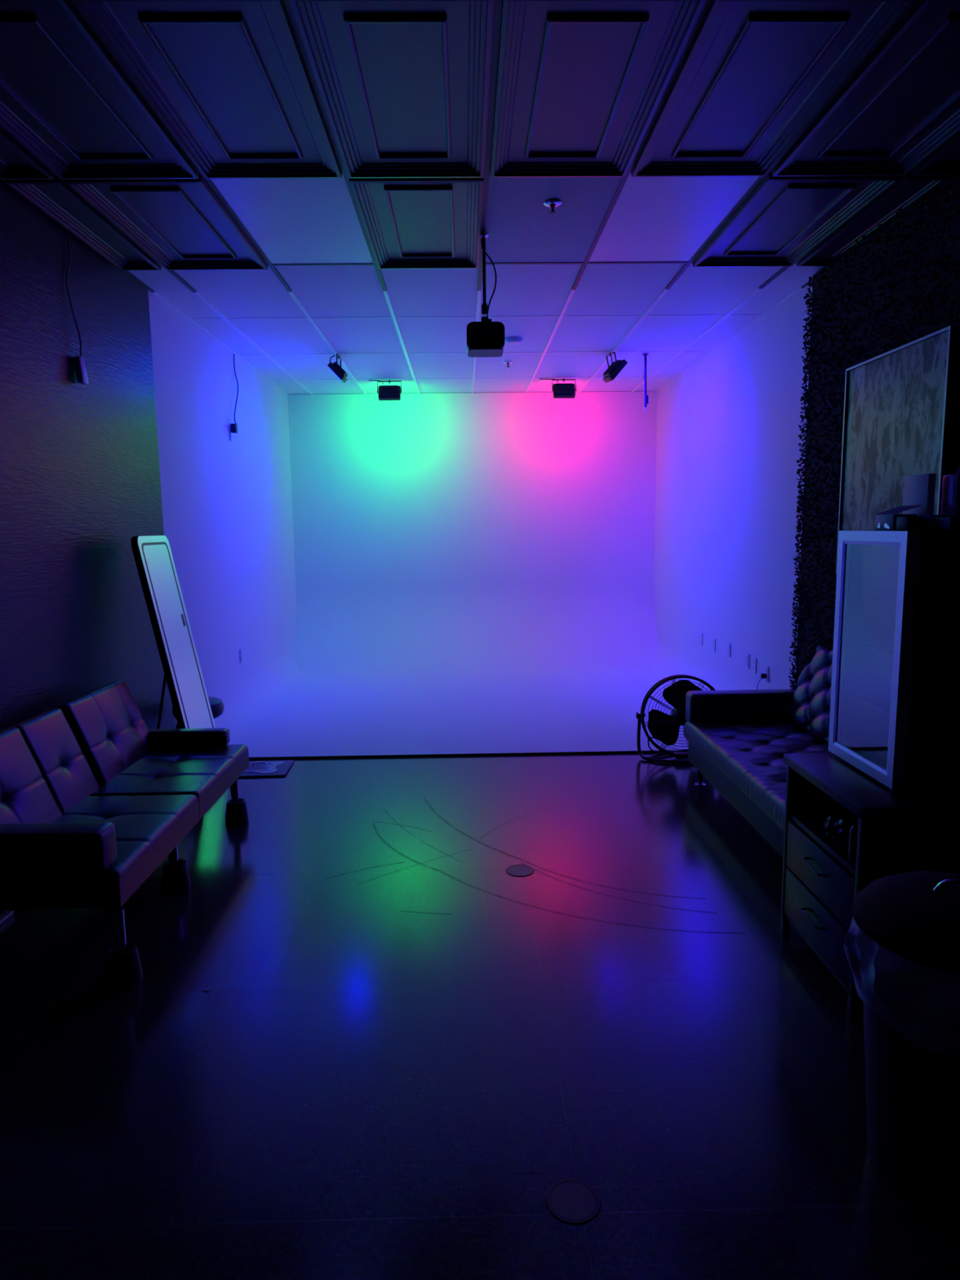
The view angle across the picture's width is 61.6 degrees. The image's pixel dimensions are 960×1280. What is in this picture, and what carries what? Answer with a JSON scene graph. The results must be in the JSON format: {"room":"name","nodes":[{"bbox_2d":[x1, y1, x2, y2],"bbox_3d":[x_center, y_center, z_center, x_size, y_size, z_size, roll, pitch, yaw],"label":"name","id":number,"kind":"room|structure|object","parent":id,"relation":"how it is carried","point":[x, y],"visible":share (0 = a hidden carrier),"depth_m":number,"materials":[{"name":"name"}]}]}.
{"room":"photo studio","nodes":[
{"label":"photo studio","id":0,"kind":"room"},
{"bbox_2d":[0,179,176,730],"bbox_3d":[-2.071,-0.212,1.854,0.100,3.098,7.010,-1,8,-1],"label":"wall","id":1,"kind":"structure","parent":0,"point":[80,468],"depth_m":4.06,"materials":[{"name":"paint"}]},
{"bbox_2d":[65,230,88,384],"bbox_3d":[-2.057,-1.689,4.088,0.045,0.748,0.092,-1,8,-1],"label":"power adapter","id":2,"kind":"object","parent":1,"relation":"attached to","point":[79,362],"visible":0.99,"depth_m":4.11,"materials":[{"name":"black plastic"}]},
{"bbox_2d":[147,289,306,744],"bbox_3d":[-1.989,-0.983,7.347,0.280,3.085,4.080,-1,8,-1],"label":"wall","id":3,"kind":"structure","parent":0,"point":[228,513],"depth_m":6.72,"materials":[{"name":"paint"}]},
{"bbox_2d":[229,426,233,441],"bbox_3d":[-2.126,-1.760,6.883,0.012,0.116,0.072,-1,8,-1],"label":"wall outlet","id":4,"kind":"object","parent":3,"relation":"attached to","point":[231,437],"visible":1,"depth_m":6.86,"materials":[{"name":"white plastic"}]},
{"bbox_2d":[230,354,238,433],"bbox_3d":[-2.106,-2.123,6.923,0.048,0.689,0.249,-1,8,-3],"label":"plug adapter","id":5,"kind":"object","parent":3,"relation":"attached to","point":[233,427],"visible":1,"depth_m":6.89,"materials":[{"name":"black plastic"}]},
{"bbox_2d":[239,648,243,662],"bbox_3d":[-2.103,0.138,7.099,0.012,0.116,0.072,-1,8,-1],"label":"wall outlet","id":6,"kind":"object","parent":3,"relation":"attached to","point":[241,651],"visible":1,"depth_m":7.08,"materials":[{"name":"white plastic"}]},
{"bbox_2d":[234,391,688,756],"bbox_3d":[-0.020,-1.014,7.402,4.220,3.084,4.040,-1,8,-1],"label":"wall","id":7,"kind":"structure","parent":0,"point":[474,572],"depth_m":9.29,"materials":[{"name":"white paint"}]},
{"bbox_2d":[248,750,674,759],"bbox_3d":[0.037,0.797,5.612,4.216,0.015,0.010,-1,8,-1],"label":"trim","id":8,"kind":"structure","parent":7,"relation":"attached to","point":[642,751],"depth_m":5.60,"materials":[{"name":"black metal"}]},
{"bbox_2d":[0,752,959,1279],"bbox_3d":[0.067,1.059,4.132,4.420,0.103,11.290,-1,8,-1],"label":"floor","id":9,"kind":"structure","parent":0,"point":[400,1040],"depth_m":2.42,"materials":[{"name":"concrete"}]},
{"bbox_2d":[0,911,13,928],"bbox_3d":[-1.944,1.161,3.119,0.040,0.026,0.435,-1,8,-1],"label":"plank","id":10,"kind":"object","parent":9,"relation":"on","point":[5,916],"visible":1,"depth_m":3.29,"materials":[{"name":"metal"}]},
{"bbox_2d":[0,679,248,955],"bbox_3d":[-1.619,0.693,3.556,0.731,0.768,1.715,-1,8,-1],"label":"futon sofa","id":11,"kind":"object","parent":9,"relation":"on","point":[94,799],"visible":1,"depth_m":3.35,"materials":[{"name":"black leather"}]},
{"bbox_2d":[0,726,62,823],"bbox_3d":[-1.835,0.608,3.025,0.254,0.449,0.575,-1,8,-1],"label":"cushion","id":12,"kind":"object","parent":11,"relation":"on","point":[26,796],"depth_m":3.15,"materials":[{"name":"black leather"}]},
{"bbox_2d":[0,707,99,812],"bbox_3d":[-1.858,0.548,3.498,0.254,0.449,0.370,-1,8,-1],"label":"cushion","id":13,"kind":"object","parent":11,"relation":"on","point":[63,757],"depth_m":3.49,"materials":[{"name":"black leather"}]},
{"bbox_2d":[0,794,199,909],"bbox_3d":[-1.555,0.801,3.171,0.620,0.133,0.832,-1,8,-1],"label":"seat cushion","id":14,"kind":"object","parent":11,"relation":"on","point":[148,827],"depth_m":3.05,"materials":[{"name":"black leather"}]},
{"bbox_2d":[46,679,155,784],"bbox_3d":[-1.855,0.471,4.013,0.254,0.449,0.660,-1,8,-1],"label":"cushion","id":15,"kind":"object","parent":11,"relation":"on","point":[108,726],"depth_m":3.93,"materials":[{"name":"black leather"}]},
{"bbox_2d":[90,744,248,819],"bbox_3d":[-1.571,0.686,4.001,0.620,0.133,0.832,-1,8,-1],"label":"seat cushion","id":16,"kind":"object","parent":11,"relation":"on","point":[206,772],"depth_m":3.90,"materials":[{"name":"black leather"}]},
{"bbox_2d":[130,534,215,728],"bbox_3d":[-1.788,0.159,4.780,0.375,1.551,0.505,-1,8,-1],"label":"floor mirror","id":17,"kind":"object","parent":9,"relation":"on","point":[153,556],"visible":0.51,"depth_m":4.68,"materials":[{"name":"white mirror"}]},
{"bbox_2d":[181,613,186,626],"bbox_3d":[-1.803,-0.121,4.897,0.015,0.074,0.035,-1,8,-1],"label":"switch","id":18,"kind":"object","parent":17,"relation":"attached to","point":[183,617],"depth_m":4.90,"materials":[{"name":"white plastic"}]},
{"bbox_2d":[172,696,224,718],"bbox_3d":[-1.871,0.626,5.382,0.326,0.465,0.326,-1,8,-1],"label":"stool","id":19,"kind":"object","parent":9,"relation":"on","point":[216,704],"visible":0.12,"depth_m":5.31,"materials":[{"name":"black leather"}]},
{"bbox_2d":[202,987,210,991],"bbox_3d":[-0.944,1.208,2.781,0.019,0.004,0.017,2,8,19],"label":"paper scrap","id":20,"kind":"object","parent":9,"relation":"on","point":[206,989],"visible":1,"depth_m":2.78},
{"bbox_2d":[225,798,248,825],"bbox_3d":[-1.324,0.932,4.383,0.124,0.118,0.124,-1,8,-1],"label":"furniture foot","id":21,"kind":"object","parent":9,"relation":"on","point":[237,814],"visible":0.94,"depth_m":4.34,"materials":[{"name":"black plastic"}]},
{"bbox_2d":[238,760,293,777],"bbox_3d":[-1.572,0.856,5.334,0.629,0.012,0.353,-1,8,-1],"label":"floor mat","id":22,"kind":"object","parent":9,"relation":"on","point":[282,769],"visible":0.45,"depth_m":5.24,"materials":[{"name":"grey rubber"}]},
{"bbox_2d":[243,760,283,773],"bbox_3d":[-1.523,0.834,5.340,0.390,0.020,0.277,-1,8,-1],"label":"plastic wrap","id":23,"kind":"object","parent":22,"relation":"on","point":[255,766],"visible":0.59,"depth_m":5.32,"materials":[{"name":"clear plastic"}]},
{"bbox_2d":[635,674,715,764],"bbox_3d":[1.374,0.523,5.451,0.617,0.575,0.300,-1,8,-1],"label":"floor fan","id":24,"kind":"object","parent":9,"relation":"on","point":[664,727],"visible":0.67,"depth_m":5.45,"materials":[{"name":"black metal"}]},
{"bbox_2d":[644,679,710,751],"bbox_3d":[1.379,0.511,5.524,0.526,0.524,0.072,0,8,6],"label":"grille","id":25,"kind":"object","parent":24,"relation":"attached to","point":[653,717],"depth_m":5.47,"materials":[{"name":"black metal"}]},
{"bbox_2d":[683,645,832,857],"bbox_3d":[1.720,0.570,4.084,0.890,0.846,1.905,-1,8,-1],"label":"tufted sofa","id":26,"kind":"object","parent":9,"relation":"on","point":[739,740],"visible":0.42,"depth_m":4.56,"materials":[{"name":"black fabric"}]},
{"bbox_2d":[683,720,831,831],"bbox_3d":[1.610,0.663,4.072,0.666,0.117,1.860,-1,8,-1],"label":"seat cushion","id":27,"kind":"object","parent":26,"relation":"on","point":[749,753],"depth_m":4.32,"materials":[{"name":"black fabric"}]},
{"bbox_2d":[783,645,832,742],"bbox_3d":[2.008,0.390,4.021,0.313,0.479,1.820,-1,8,-1],"label":"cushion","id":28,"kind":"object","parent":26,"relation":"on","point":[806,709],"depth_m":4.67,"materials":[{"name":"black fabric"}]},
{"bbox_2d":[780,752,959,1022],"bbox_3d":[1.472,0.819,2.803,0.662,0.712,0.600,-1,8,-1],"label":"base cabinet","id":29,"kind":"object","parent":9,"relation":"on","point":[915,829],"visible":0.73,"depth_m":2.63,"materials":[{"name":"black wood"}]},
{"bbox_2d":[789,811,858,875],"bbox_3d":[1.489,0.696,2.787,0.625,0.020,0.536,-1,8,-1],"label":"shelf","id":30,"kind":"object","parent":29,"relation":"attached to","point":[809,824],"depth_m":2.83,"materials":[{"name":"black wood"}]},
{"bbox_2d":[824,810,857,844],"bbox_3d":[1.233,0.638,2.739,0.119,0.110,0.117,-1,8,-1],"label":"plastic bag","id":31,"kind":"object","parent":29,"relation":"on","point":[837,825],"visible":0.74,"depth_m":2.71,"materials":[{"name":"black plastic"}]},
{"bbox_2d":[848,819,858,863],"bbox_3d":[1.214,0.646,2.592,0.048,0.136,0.048,-1,8,-1],"label":"bottle","id":32,"kind":"object","parent":29,"relation":"on","point":[853,834],"visible":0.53,"depth_m":2.58,"materials":[{"name":"black plastic"}]},
{"bbox_2d":[827,530,959,791],"bbox_3d":[1.542,0.044,2.759,0.460,0.832,0.457,-1,8,-1],"label":"beverage cooler","id":33,"kind":"object","parent":29,"relation":"on","point":[895,717],"visible":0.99,"depth_m":2.58,"materials":[{"name":"black plastic"}]},
{"bbox_2d":[853,697,890,714],"bbox_3d":[1.557,0.240,2.787,0.341,0.005,0.391,-1,8,-1],"label":"wire shelf","id":34,"kind":"object","parent":33,"relation":"attached to","point":[869,701],"depth_m":2.94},
{"bbox_2d":[857,644,893,656],"bbox_3d":[1.555,0.042,2.759,0.341,0.005,0.391,-1,8,-1],"label":"wire shelf","id":35,"kind":"object","parent":33,"relation":"attached to","point":[881,648],"depth_m":2.91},
{"bbox_2d":[860,589,897,596],"bbox_3d":[1.552,-0.156,2.732,0.341,0.005,0.391,-1,8,-1],"label":"wire shelf","id":36,"kind":"object","parent":33,"relation":"attached to","point":[893,593],"depth_m":2.89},
{"bbox_2d":[875,504,921,530],"bbox_3d":[1.406,-0.411,2.713,0.081,0.083,0.146,-1,8,-1],"label":"box","id":37,"kind":"object","parent":33,"relation":"on","point":[886,520],"visible":0.8,"depth_m":2.70,"materials":[{"name":"cardboard"}]},
{"bbox_2d":[884,523,889,528],"bbox_3d":[1.367,-0.383,2.705,0.001,0.020,0.036,-1,8,-1],"label":"print","id":38,"kind":"object","parent":37,"relation":"attached to","point":[886,526],"depth_m":2.70,"materials":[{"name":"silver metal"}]},
{"bbox_2d":[896,516,921,530],"bbox_3d":[1.399,-0.380,2.628,0.050,0.044,0.055,-2,8,-7],"label":"gadget","id":39,"kind":"object","parent":33,"relation":"on","point":[903,523],"visible":0.98,"depth_m":2.60,"materials":[{"name":"plastic"}]},
{"bbox_2d":[902,473,936,516],"bbox_3d":[1.483,-0.465,2.726,0.025,0.184,0.150,-1,8,-1],"label":"carton","id":40,"kind":"object","parent":33,"relation":"on","point":[920,489],"visible":0.56,"depth_m":2.69,"materials":[{"name":"white cardboard"}]},
{"bbox_2d":[919,514,948,530],"bbox_3d":[1.469,-0.380,2.609,0.060,0.050,0.065,-1,8,-1],"label":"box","id":41,"kind":"object","parent":33,"relation":"on","point":[927,522],"visible":0.62,"depth_m":2.58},
{"bbox_2d":[933,516,959,530],"bbox_3d":[1.598,-0.366,2.523,0.305,0.042,0.085,-1,8,-1],"label":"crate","id":42,"kind":"object","parent":33,"relation":"on","point":[943,523],"visible":1,"depth_m":2.49,"materials":[{"name":"plastic"}]},
{"bbox_2d":[940,466,959,516],"bbox_3d":[1.526,-0.472,2.601,0.026,0.232,0.077,-1,8,-1],"label":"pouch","id":43,"kind":"object","parent":33,"relation":"on","point":[951,482],"visible":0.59,"depth_m":2.59,"materials":[{"name":"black plastic"}]},
{"bbox_2d":[844,871,959,1217],"bbox_3d":[1.119,0.923,1.928,0.461,0.754,0.460,-1,8,-1],"label":"trash can","id":44,"kind":"object","parent":9,"relation":"on","point":[902,940],"visible":1,"depth_m":1.83,"materials":[{"name":"black plastic"}]},
{"bbox_2d":[70,0,917,394],"bbox_3d":[0.030,-2.109,3.692,4.420,0.096,11.290,-1,8,-1],"label":"ceiling","id":45,"kind":"structure","parent":0,"point":[602,289],"depth_m":5.92,"materials":[{"name":"white tile"}]},
{"bbox_2d":[0,126,54,179],"bbox_3d":[-1.915,-1.894,2.840,0.232,0.033,1.196,-1,8,-1],"label":"ceiling panel","id":46,"kind":"object","parent":45,"relation":"attached to","point":[16,162],"visible":0.97,"depth_m":3.33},
{"bbox_2d":[4,175,161,270],"bbox_3d":[-1.939,-2.062,4.048,0.232,0.033,1.196,-1,8,-1],"label":"ceiling panel","id":47,"kind":"object","parent":45,"relation":"attached to","point":[55,197],"visible":0.96,"depth_m":3.94,"materials":[{"name":"white"}]},
{"bbox_2d":[0,0,199,179],"bbox_3d":[-1.483,-1.900,2.848,0.586,0.033,1.196,-1,8,-1],"label":"ceiling panel","id":48,"kind":"object","parent":45,"relation":"attached to","point":[64,98],"visible":1,"depth_m":2.89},
{"bbox_2d":[64,174,267,270],"bbox_3d":[-1.506,-2.068,4.056,0.586,0.033,1.196,-1,8,-1],"label":"ceiling panel","id":49,"kind":"object","parent":45,"relation":"attached to","point":[180,224],"visible":0.98,"depth_m":3.97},
{"bbox_2d":[72,0,342,178],"bbox_3d":[-0.873,-1.909,2.858,0.586,0.033,1.196,-1,8,-1],"label":"ceiling panel","id":50,"kind":"object","parent":45,"relation":"attached to","point":[229,80],"visible":1,"depth_m":2.74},
{"bbox_2d":[210,173,373,263],"bbox_3d":[-0.897,-2.097,4.064,0.586,0.007,1.196,-1,8,-1],"label":"tile","id":51,"kind":"structure","parent":45,"relation":"attached to","point":[291,220],"depth_m":3.97,"materials":[{"name":"white tile"}]},
{"bbox_2d":[327,353,347,382],"bbox_3d":[-1.254,-2.394,7.095,0.152,0.228,0.228,-1,8,-1],"label":"light","id":52,"kind":"object","parent":45,"relation":"hanging from","point":[335,367],"visible":1,"depth_m":7.01,"materials":[{"name":"black plastic"}]},
{"bbox_2d":[368,379,401,400],"bbox_3d":[-0.976,-2.578,8.312,0.336,0.206,0.136,-1,8,-1],"label":"light","id":53,"kind":"object","parent":45,"relation":"hanging from","point":[386,393],"visible":1,"depth_m":8.29,"materials":[{"name":"black plastic"}]},
{"bbox_2d":[288,0,493,177],"bbox_3d":[-0.263,-1.918,2.869,0.586,0.033,1.196,-1,8,-1],"label":"ceiling panel","id":54,"kind":"object","parent":45,"relation":"attached to","point":[403,85],"visible":1,"depth_m":2.75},
{"bbox_2d":[348,177,484,268],"bbox_3d":[-0.287,-2.085,4.077,0.586,0.033,1.196,-1,8,-1],"label":"ceiling panel","id":55,"kind":"object","parent":45,"relation":"attached to","point":[409,223],"visible":0.99,"depth_m":3.99,"materials":[{"name":"white"}]},
{"bbox_2d":[2,0,916,292],"bbox_3d":[0.069,-1.781,1.718,4.218,0.014,7.049,-1,8,-1],"label":"ceiling beams","id":56,"kind":"structure","parent":45,"relation":"attached to","point":[497,3],"depth_m":3.59,"materials":[{"name":"metal"}]},
{"bbox_2d":[151,287,803,395],"bbox_3d":[-0.038,-2.542,7.199,4.218,0.014,4.019,-1,8,-1],"label":"ceiling grid","id":57,"kind":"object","parent":45,"relation":"attached to","point":[662,294],"depth_m":6.37,"materials":[{"name":"white metal"}]},
{"bbox_2d":[466,231,504,357],"bbox_3d":[0.025,-1.823,4.251,0.198,0.598,0.200,-1,8,-1],"label":"projector","id":58,"kind":"object","parent":45,"relation":"hanging from","point":[485,338],"visible":1,"depth_m":4.19,"materials":[{"name":"black plastic"}]},
{"bbox_2d":[480,231,488,237],"bbox_3d":[0.020,-2.106,4.193,0.052,0.022,0.052,-1,8,-1],"label":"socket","id":59,"kind":"object","parent":58,"relation":"attached to","point":[483,234],"depth_m":4.18,"materials":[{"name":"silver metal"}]},
{"bbox_2d":[503,360,512,367],"bbox_3d":[0.262,-2.568,7.512,0.084,0.049,0.084,-1,8,-1],"label":"sprinkler","id":60,"kind":"object","parent":45,"relation":"attached to","point":[508,362],"visible":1,"depth_m":7.49,"materials":[{"name":"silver metal"}]},
{"bbox_2d":[504,336,522,344],"bbox_3d":[0.277,-2.449,6.592,0.148,0.033,0.148,-1,8,-1],"label":"smoke detector","id":61,"kind":"object","parent":45,"relation":"attached to","point":[513,340],"visible":1,"depth_m":6.54,"materials":[{"name":"white plastic"}]},
{"bbox_2d":[485,176,622,262],"bbox_3d":[0.323,-2.114,4.085,0.586,0.007,1.196,-1,8,-1],"label":"tile","id":62,"kind":"structure","parent":45,"relation":"attached to","point":[521,228],"depth_m":4.00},
{"bbox_2d":[543,199,561,214],"bbox_3d":[0.345,-2.048,3.818,0.084,0.049,0.084,-1,8,-1],"label":"sprinkler","id":63,"kind":"object","parent":62,"relation":"attached to","point":[552,203],"visible":1,"depth_m":3.81,"materials":[{"name":"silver metal"}]},
{"bbox_2d":[539,378,576,398],"bbox_3d":[0.807,-2.607,8.344,0.383,0.200,0.136,-1,8,-1],"label":"light","id":64,"kind":"object","parent":45,"relation":"hanging from","point":[562,390],"visible":1,"depth_m":8.32,"materials":[{"name":"black plastic"}]},
{"bbox_2d":[489,0,706,177],"bbox_3d":[0.347,-1.927,2.880,0.586,0.033,1.196,-1,8,-1],"label":"ceiling panel","id":65,"kind":"object","parent":45,"relation":"attached to","point":[580,84],"visible":1,"depth_m":2.76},
{"bbox_2d":[602,351,627,382],"bbox_3d":[1.196,-2.415,7.140,0.166,0.257,0.270,-2,8,-6],"label":"light","id":66,"kind":"object","parent":45,"relation":"hanging from","point":[616,366],"visible":1,"depth_m":7.04,"materials":[{"name":"black plastic"}]},
{"bbox_2d":[642,353,648,411],"bbox_3d":[1.480,-2.303,7.212,0.062,0.498,0.056,-1,8,-1],"label":"pole","id":67,"kind":"object","parent":45,"relation":"hanging from","point":[646,397],"visible":1,"depth_m":7.20,"materials":[{"name":"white metal"}]},
{"bbox_2d":[588,173,759,262],"bbox_3d":[0.933,-2.123,4.096,0.586,0.007,1.196,-1,8,-1],"label":"tile","id":68,"kind":"structure","parent":45,"relation":"attached to","point":[651,219],"depth_m":4.01,"materials":[{"name":"white tile"}]},
{"bbox_2d":[631,0,916,177],"bbox_3d":[0.957,-1.935,2.891,0.586,0.033,1.196,-1,8,-1],"label":"ceiling panel","id":69,"kind":"object","parent":45,"relation":"attached to","point":[753,76],"visible":1,"depth_m":2.77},
{"bbox_2d":[692,173,902,266],"bbox_3d":[1.543,-2.111,4.110,0.586,0.033,1.196,-1,8,-1],"label":"ceiling panel","id":70,"kind":"object","parent":45,"relation":"attached to","point":[784,219],"visible":0.99,"depth_m":4.04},
{"bbox_2d":[771,0,959,176],"bbox_3d":[1.567,-1.944,2.901,0.586,0.033,1.196,-1,8,-1],"label":"ceiling panel","id":71,"kind":"object","parent":45,"relation":"attached to","point":[901,105],"visible":1,"depth_m":2.99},
{"bbox_2d":[796,172,953,266],"bbox_3d":[1.981,-2.118,4.117,0.242,0.033,1.196,-1,8,-1],"label":"ceiling panel","id":72,"kind":"object","parent":45,"relation":"attached to","point":[909,188],"visible":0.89,"depth_m":4.02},
{"bbox_2d":[911,132,959,176],"bbox_3d":[2.004,-1.950,2.909,0.242,0.033,1.196,-1,8,-1],"label":"ceiling panel","id":73,"kind":"object","parent":45,"relation":"attached to","point":[945,161],"visible":0.95,"depth_m":3.42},
{"bbox_2d":[647,288,804,690],"bbox_3d":[1.950,-1.042,7.437,0.280,3.085,4.040,-1,8,-1],"label":"wall","id":74,"kind":"structure","parent":0,"point":[727,428],"depth_m":6.73,"materials":[{"name":"paint"}]},
{"bbox_2d":[711,637,715,651],"bbox_3d":[2.102,0.042,7.238,0.012,0.116,0.072,-1,8,-1],"label":"wall outlet","id":75,"kind":"object","parent":74,"relation":"attached to","point":[713,645],"visible":1,"depth_m":7.22,"materials":[{"name":"white plastic"}]},
{"bbox_2d":[726,643,731,657],"bbox_3d":[2.110,0.086,6.827,0.012,0.116,0.072,-1,8,-1],"label":"wall outlet","id":76,"kind":"object","parent":74,"relation":"attached to","point":[729,645],"visible":1,"depth_m":6.80,"materials":[{"name":"white plastic"}]},
{"bbox_2d":[745,653,750,668],"bbox_3d":[2.119,0.165,6.383,0.012,0.116,0.072,-1,8,-1],"label":"wall outlet","id":77,"kind":"object","parent":74,"relation":"attached to","point":[747,655],"visible":1,"depth_m":6.37,"materials":[{"name":"white plastic"}]},
{"bbox_2d":[751,657,756,672],"bbox_3d":[2.122,0.192,6.230,0.012,0.116,0.072,-1,8,-1],"label":"wall outlet","id":78,"kind":"object","parent":74,"relation":"attached to","point":[754,660],"visible":1,"depth_m":6.21,"materials":[{"name":"white plastic"}]},
{"bbox_2d":[756,673,766,689],"bbox_3d":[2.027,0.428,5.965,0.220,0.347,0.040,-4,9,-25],"label":"charger","id":79,"kind":"object","parent":74,"relation":"attached to","point":[762,675],"visible":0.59,"depth_m":5.97,"materials":[{"name":"black plastic"}]},
{"bbox_2d":[764,665,769,682],"bbox_3d":[2.128,0.249,5.979,0.012,0.116,0.072,-1,8,-1],"label":"wall outlet","id":80,"kind":"object","parent":74,"relation":"attached to","point":[766,668],"visible":1,"depth_m":5.96,"materials":[{"name":"white plastic"}]},
{"bbox_2d":[787,285,812,691],"bbox_3d":[2.131,-0.739,5.291,0.006,3.098,0.300,-1,8,-1],"label":"wall","id":81,"kind":"structure","parent":0,"point":[805,314],"depth_m":5.35,"materials":[{"name":"plant"}]},
{"bbox_3d":[2.247,-0.276,1.950,0.100,3.098,7.050,-1,8,-1],"label":"wall","id":82,"kind":"structure","parent":0,"visible":0},
{"bbox_2d":[787,170,959,690],"bbox_3d":[2.112,-0.389,2.811,0.132,3.084,4.793,-1,8,-1],"label":"wall","id":83,"kind":"structure","parent":82,"relation":"attached to","point":[899,286],"depth_m":4.49,"materials":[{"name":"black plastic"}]},
{"bbox_2d":[835,325,958,574],"bbox_3d":[2.016,-0.854,3.973,0.034,1.110,0.950,-1,8,-1],"label":"framed picture","id":84,"kind":"object","parent":83,"relation":"attached to","point":[899,402],"visible":0.65,"depth_m":3.90,"materials":[{"name":"grey fabric"}]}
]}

